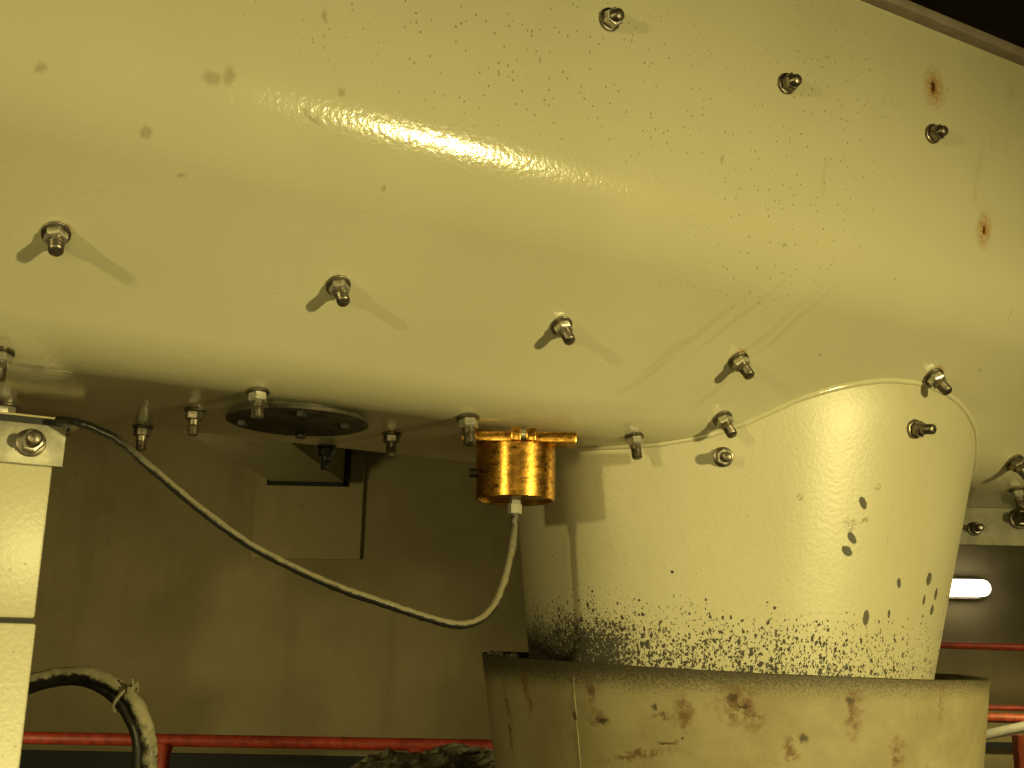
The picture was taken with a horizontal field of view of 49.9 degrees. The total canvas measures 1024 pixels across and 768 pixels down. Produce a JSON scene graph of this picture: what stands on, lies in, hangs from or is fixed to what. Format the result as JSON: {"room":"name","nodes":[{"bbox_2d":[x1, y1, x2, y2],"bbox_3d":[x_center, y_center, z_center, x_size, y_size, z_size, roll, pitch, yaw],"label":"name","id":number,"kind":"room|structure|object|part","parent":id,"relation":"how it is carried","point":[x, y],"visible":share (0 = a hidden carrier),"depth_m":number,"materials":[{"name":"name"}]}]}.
{"room":"industrial plant","nodes":[
{"label":"industrial plant","id":0,"kind":"room"},
{"bbox_2d":[19,413,1023,767],"bbox_3d":[0.488,0.629,6.178,9.000,4.700,0.300,1,-14,0],"label":"wall","id":1,"kind":"structure","parent":0,"point":[135,583],"depth_m":5.88,"materials":[{"name":"concrete"}]},
{"bbox_2d":[19,750,365,767],"bbox_3d":[-1.546,2.371,5.567,5.000,0.951,0.050,1,-14,0],"label":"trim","id":2,"kind":"structure","parent":1,"relation":"attached to","point":[29,758],"depth_m":5.65,"materials":[{"name":"metal"}]},
{"bbox_2d":[184,431,351,486],"bbox_3d":[-1.202,-0.146,3.818,0.442,0.360,4.560,0,-14,3],"label":"support beam","id":3,"kind":"structure","parent":1,"relation":"attached to","point":[280,463],"depth_m":5.31,"materials":[{"name":"metal"}]},
{"bbox_2d":[251,454,365,559],"bbox_3d":[-1.105,0.663,5.992,0.588,0.577,0.030,1,-14,0],"label":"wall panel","id":4,"kind":"structure","parent":1,"relation":"attached to","point":[290,522],"depth_m":5.96,"materials":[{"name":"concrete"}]},
{"bbox_2d":[949,578,990,598],"bbox_3d":[2.384,1.088,5.862,0.304,0.108,0.115,1,-14,0],"label":"wall lamp","id":5,"kind":"object","parent":1,"relation":"attached to","point":[961,588],"visible":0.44,"depth_m":5.81,"materials":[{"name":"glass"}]},
{"bbox_2d":[985,742,1012,748],"bbox_3d":[3.414,1.890,5.701,3.100,0.030,0.060,1,-14,0],"label":"trim","id":6,"kind":"structure","parent":1,"relation":"attached to","point":[989,745],"depth_m":5.67,"materials":[{"name":"grey metal"}]},
{"bbox_2d":[909,0,1023,47],"bbox_3d":[0.557,-2.962,1.748,9.000,0.200,10.000,1,-14,0],"label":"ceiling","id":7,"kind":"structure","parent":0,"point":[1002,19],"depth_m":5.62,"materials":[{"name":"black"}]},
{"bbox_3d":[0.466,1.799,0.596,9.000,0.200,10.000,1,-14,0],"label":"floor","id":8,"kind":"structure","parent":0,"visible":0},
{"bbox_2d":[0,411,77,767],"bbox_3d":[-0.609,0.881,1.029,0.202,1.748,0.171,8,-15,-28],"label":"support column","id":9,"kind":"structure","parent":8,"relation":"on","point":[30,445],"depth_m":1.19,"materials":[{"name":"metal"}]},
{"bbox_2d":[16,429,46,456],"bbox_3d":[-0.528,0.064,1.207,0.031,0.031,0.004,21,-21,-24],"label":"washer","id":10,"kind":"object","parent":9,"relation":"in","point":[22,450],"depth_m":1.20,"materials":[{"name":"metal"}]},
{"bbox_3d":[-0.604,0.040,1.252,0.202,0.007,0.080,8,-15,-28],"label":"foot plate","id":11,"kind":"part","parent":9,"relation":"part of","materials":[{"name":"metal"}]},
{"bbox_2d":[54,416,518,628],"bbox_3d":[-0.238,0.157,1.226,0.536,0.220,0.085,5,-14,-16],"label":"cable","id":12,"kind":"object","parent":9,"relation":"hanging from","point":[117,439],"visible":1,"depth_m":1.19,"materials":[{"name":"grey rubber"}]},
{"bbox_2d":[0,0,1023,679],"bbox_3d":[0.020,0.035,1.551,4.508,0.922,0.997,8,-15,-28],"label":"machine housing","id":13,"kind":"object","parent":9,"relation":"on","point":[762,260],"visible":0.93,"depth_m":1.23,"materials":[{"name":"paint"}]},
{"bbox_2d":[0,346,14,358],"bbox_3d":[-0.486,-0.029,1.045,0.025,0.003,0.025,5,-28,-22],"label":"washer","id":14,"kind":"object","parent":13,"relation":"in","point":[6,352],"depth_m":1.04,"materials":[{"name":"metal"}]},
{"bbox_2d":[0,402,18,408],"bbox_3d":[-0.576,0.024,1.254,0.025,0.003,0.025,10,-16,-33],"label":"washer","id":15,"kind":"object","parent":13,"relation":"in","point":[3,405],"depth_m":1.25,"materials":[{"name":"metal"}]},
{"bbox_2d":[41,221,70,243],"bbox_3d":[-0.403,-0.133,0.972,0.025,0.003,0.025,16,-59,-32],"label":"washer","id":16,"kind":"object","parent":13,"relation":"in","point":[53,223],"depth_m":0.97,"materials":[{"name":"silver metal"}]},
{"bbox_2d":[132,424,152,429],"bbox_3d":[-0.459,0.054,1.367,0.025,0.003,0.025,-2,-14,13],"label":"washer","id":17,"kind":"object","parent":13,"relation":"in","point":[136,426],"depth_m":1.36,"materials":[{"name":"metal"}]},
{"bbox_2d":[184,407,205,412],"bbox_3d":[-0.364,0.030,1.262,0.025,0.003,0.025,9,-16,-30],"label":"washer","id":18,"kind":"object","parent":13,"relation":"in","point":[186,409],"depth_m":1.25,"materials":[{"name":"metal"}]},
{"bbox_2d":[246,387,269,395],"bbox_3d":[-0.271,0.009,1.174,0.025,0.003,0.025,11,-26,-32],"label":"washer","id":19,"kind":"object","parent":13,"relation":"in","point":[251,389],"depth_m":1.17,"materials":[{"name":"silver metal"}]},
{"bbox_2d":[317,444,336,448],"bbox_3d":[-0.249,0.085,1.479,0.026,0.003,0.026,-7,-16,30],"label":"washer","id":20,"kind":"object","parent":13,"relation":"in","point":[320,446],"depth_m":1.47,"materials":[{"name":"metal"}]},
{"bbox_2d":[326,275,350,295],"bbox_3d":[-0.173,-0.098,1.096,0.025,0.003,0.025,-11,-49,-14],"label":"washer","id":21,"kind":"object","parent":13,"relation":"in","point":[336,277],"depth_m":1.09,"materials":[{"name":"silver metal"}]},
{"bbox_2d":[382,431,401,435],"bbox_3d":[-0.151,0.063,1.381,0.025,0.003,0.025,10,-16,-33],"label":"washer","id":22,"kind":"object","parent":13,"relation":"in","point":[384,433],"depth_m":1.37,"materials":[{"name":"metal"}]},
{"bbox_2d":[456,413,479,421],"bbox_3d":[-0.051,0.040,1.288,0.027,0.004,0.027,17,-31,-41],"label":"washer","id":23,"kind":"object","parent":13,"relation":"in","point":[463,415],"depth_m":1.28,"materials":[{"name":"silver metal"}]},
{"bbox_2d":[462,427,576,514],"bbox_3d":[0.008,0.111,1.359,0.137,0.100,0.122,1,-14,0],"label":"sensor","id":24,"kind":"object","parent":13,"relation":"attached to","point":[515,469],"visible":0.98,"depth_m":1.32,"materials":[{"name":"metal"}]},
{"bbox_2d":[551,316,571,334],"bbox_3d":[0.055,-0.064,1.218,0.025,0.003,0.025,-5,-50,-19],"label":"washer","id":25,"kind":"object","parent":13,"relation":"in","point":[561,318],"depth_m":1.21,"materials":[{"name":"silver metal"}]},
{"bbox_2d":[599,7,619,31],"bbox_3d":[0.102,-0.382,1.152,0.025,0.025,0.003,1,-2,-28],"label":"washer","id":26,"kind":"object","parent":13,"relation":"in","point":[601,17],"depth_m":1.15,"materials":[{"name":"silver metal"}]},
{"bbox_2d":[624,432,643,440],"bbox_3d":[0.154,0.067,1.391,0.025,0.003,0.025,2,-26,-16],"label":"washer","id":27,"kind":"object","parent":13,"relation":"in","point":[634,433],"depth_m":1.38,"materials":[{"name":"silver metal"}]},
{"bbox_2d":[713,410,731,426],"bbox_3d":[0.267,0.044,1.397,0.026,0.003,0.026,-28,-45,4],"label":"washer","id":28,"kind":"object","parent":13,"relation":"in","point":[721,418],"depth_m":1.39,"materials":[{"name":"metal"}]},
{"bbox_2d":[713,447,732,466],"bbox_3d":[0.272,0.094,1.415,0.026,0.026,0.003,23,-3,3],"label":"washer","id":29,"kind":"object","parent":13,"relation":"in","point":[718,449],"depth_m":1.41,"materials":[{"name":"silver metal"}]},
{"bbox_2d":[728,352,748,369],"bbox_3d":[0.276,-0.028,1.339,0.026,0.003,0.026,12,-57,-30],"label":"washer","id":30,"kind":"object","parent":13,"relation":"in","point":[737,354],"depth_m":1.33,"materials":[{"name":"silver metal"}]},
{"bbox_3d":[0.352,0.306,1.723,0.703,0.488,0.721,1,-14,0],"label":"discharge spout","id":31,"kind":"part","parent":13,"relation":"part of","materials":[{"name":"paint"}]},
{"bbox_2d":[778,73,793,94],"bbox_3d":[0.317,-0.346,1.266,0.025,0.025,0.003,18,-10,-27],"label":"washer","id":32,"kind":"object","parent":13,"relation":"in","point":[785,83],"depth_m":1.26,"materials":[{"name":"metal"}]},
{"bbox_2d":[907,419,918,438],"bbox_3d":[0.536,0.060,1.462,0.026,0.026,0.003,23,-13,-26],"label":"washer","id":33,"kind":"object","parent":13,"relation":"in","point":[912,424],"depth_m":1.46,"materials":[{"name":"metal"}]},
{"bbox_2d":[925,124,938,143],"bbox_3d":[0.528,-0.314,1.380,0.025,0.025,0.003,45,-21,-20],"label":"washer","id":34,"kind":"object","parent":13,"relation":"in","point":[931,130],"depth_m":1.37,"materials":[{"name":"metal"}]},
{"bbox_2d":[924,368,943,384],"bbox_3d":[0.565,-0.010,1.474,0.028,0.004,0.028,-42,-49,15],"label":"washer","id":35,"kind":"object","parent":13,"relation":"in","point":[932,376],"depth_m":1.46,"materials":[{"name":"metal"}]},
{"bbox_2d":[967,522,980,535],"bbox_3d":[0.818,0.256,1.946,0.025,0.025,0.003,-8,-13,-2],"label":"washer","id":36,"kind":"object","parent":13,"relation":"in","point":[971,531],"depth_m":1.94,"materials":[{"name":"metal"}]},
{"bbox_3d":[0.896,0.254,1.954,0.215,0.067,0.010,1,-14,0],"label":"hanger plate","id":37,"kind":"part","parent":13,"relation":"part of","materials":[{"name":"beige metal"}]},
{"bbox_2d":[1006,454,1023,468],"bbox_3d":[0.759,0.117,1.661,0.028,0.004,0.028,19,-59,-34],"label":"washer","id":38,"kind":"object","parent":13,"relation":"in","point":[1013,461],"depth_m":1.65,"materials":[{"name":"metal"}]},
{"bbox_2d":[1008,487,1023,492],"bbox_3d":[0.803,0.169,1.749,0.027,0.004,0.027,1,-22,-12],"label":"washer","id":39,"kind":"object","parent":13,"relation":"in","point":[1015,488],"depth_m":1.74,"materials":[{"name":"silver metal"}]},
{"bbox_2d":[1009,509,1023,528],"bbox_3d":[0.900,0.239,1.950,0.037,0.037,0.005,-23,-12,-6],"label":"washer","id":40,"kind":"object","parent":13,"relation":"in","point":[1014,522],"depth_m":1.94,"materials":[{"name":"metal"}]},
{"bbox_2d":[28,666,157,767],"bbox_3d":[-0.550,1.072,1.242,0.266,1.462,0.149,-1,-14,10],"label":"hose","id":41,"kind":"object","parent":8,"relation":"on","point":[132,708],"visible":0.91,"depth_m":1.33,"materials":[{"name":"grey rubber"}]},
{"bbox_2d":[22,731,492,767],"bbox_3d":[-1.663,1.948,4.254,3.950,1.152,0.091,1,-14,0],"label":"railing","id":42,"kind":"object","parent":8,"relation":"on","point":[165,742],"visible":0.62,"depth_m":4.36,"materials":[{"name":"metal"}]},
{"bbox_3d":[-1.393,1.972,4.249,0.091,1.113,0.091,1,-14,0],"label":"post","id":43,"kind":"part","parent":42,"relation":"part of","materials":[{"name":"red metal"}]},
{"bbox_3d":[-1.653,1.415,4.383,3.950,0.056,0.049,1,-14,0],"label":"rail","id":44,"kind":"part","parent":42,"relation":"part of","materials":[{"name":"red metal"}]},
{"bbox_3d":[-0.390,1.990,4.250,0.091,1.115,0.091,1,-14,0],"label":"post","id":45,"kind":"part","parent":42,"relation":"part of","materials":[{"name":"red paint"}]},
{"bbox_2d":[350,743,494,767],"bbox_3d":[-0.112,1.664,3.116,2.120,1.226,2.120,1,-14,0],"label":"heap","id":46,"kind":"object","parent":8,"relation":"on","point":[453,755],"visible":0.55,"depth_m":3.17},
{"bbox_2d":[482,650,989,767],"bbox_3d":[0.314,1.145,1.520,0.749,1.500,0.749,1,-14,0],"label":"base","id":47,"kind":"object","parent":8,"relation":"on","point":[543,713],"visible":0.92,"depth_m":1.36,"materials":[{"name":"metal"}]},
{"bbox_2d":[940,641,1023,710],"bbox_3d":[2.712,2.008,5.083,3.100,1.588,0.076,1,-14,0],"label":"railing","id":48,"kind":"object","parent":8,"relation":"on","point":[944,645],"visible":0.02,"depth_m":5.25,"materials":[{"name":"metal"}]},
{"bbox_3d":[2.726,1.268,5.262,3.100,0.065,0.034,1,-14,0],"label":"rail","id":49,"kind":"part","parent":48,"relation":"part of","materials":[{"name":"red metal"}]},
{"bbox_3d":[2.721,1.541,5.196,3.100,0.046,0.026,1,-14,0],"label":"rail","id":50,"kind":"part","parent":48,"relation":"part of","materials":[{"name":"red metal"}]},
{"bbox_2d":[986,721,1023,739],"bbox_3d":[1.995,1.782,3.899,1.292,1.443,0.058,1,-14,0],"label":"pipe","id":51,"kind":"object","parent":8,"relation":"on","point":[1016,728],"visible":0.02,"depth_m":4.01,"materials":[{"name":"metal"}]},
{"bbox_2d":[987,713,1023,722],"bbox_3d":[2.188,1.922,4.175,2.550,1.308,0.076,1,-14,0],"label":"railing","id":52,"kind":"object","parent":8,"relation":"on","point":[992,717],"visible":0.02,"depth_m":4.31,"materials":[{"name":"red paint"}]},
{"bbox_2d":[1011,734,1023,767],"bbox_3d":[1.781,1.841,3.730,0.140,1.243,0.140,1,-14,0],"label":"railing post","id":53,"kind":"object","parent":8,"relation":"on","point":[1017,740],"visible":1,"depth_m":3.85,"materials":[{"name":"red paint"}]}
]}

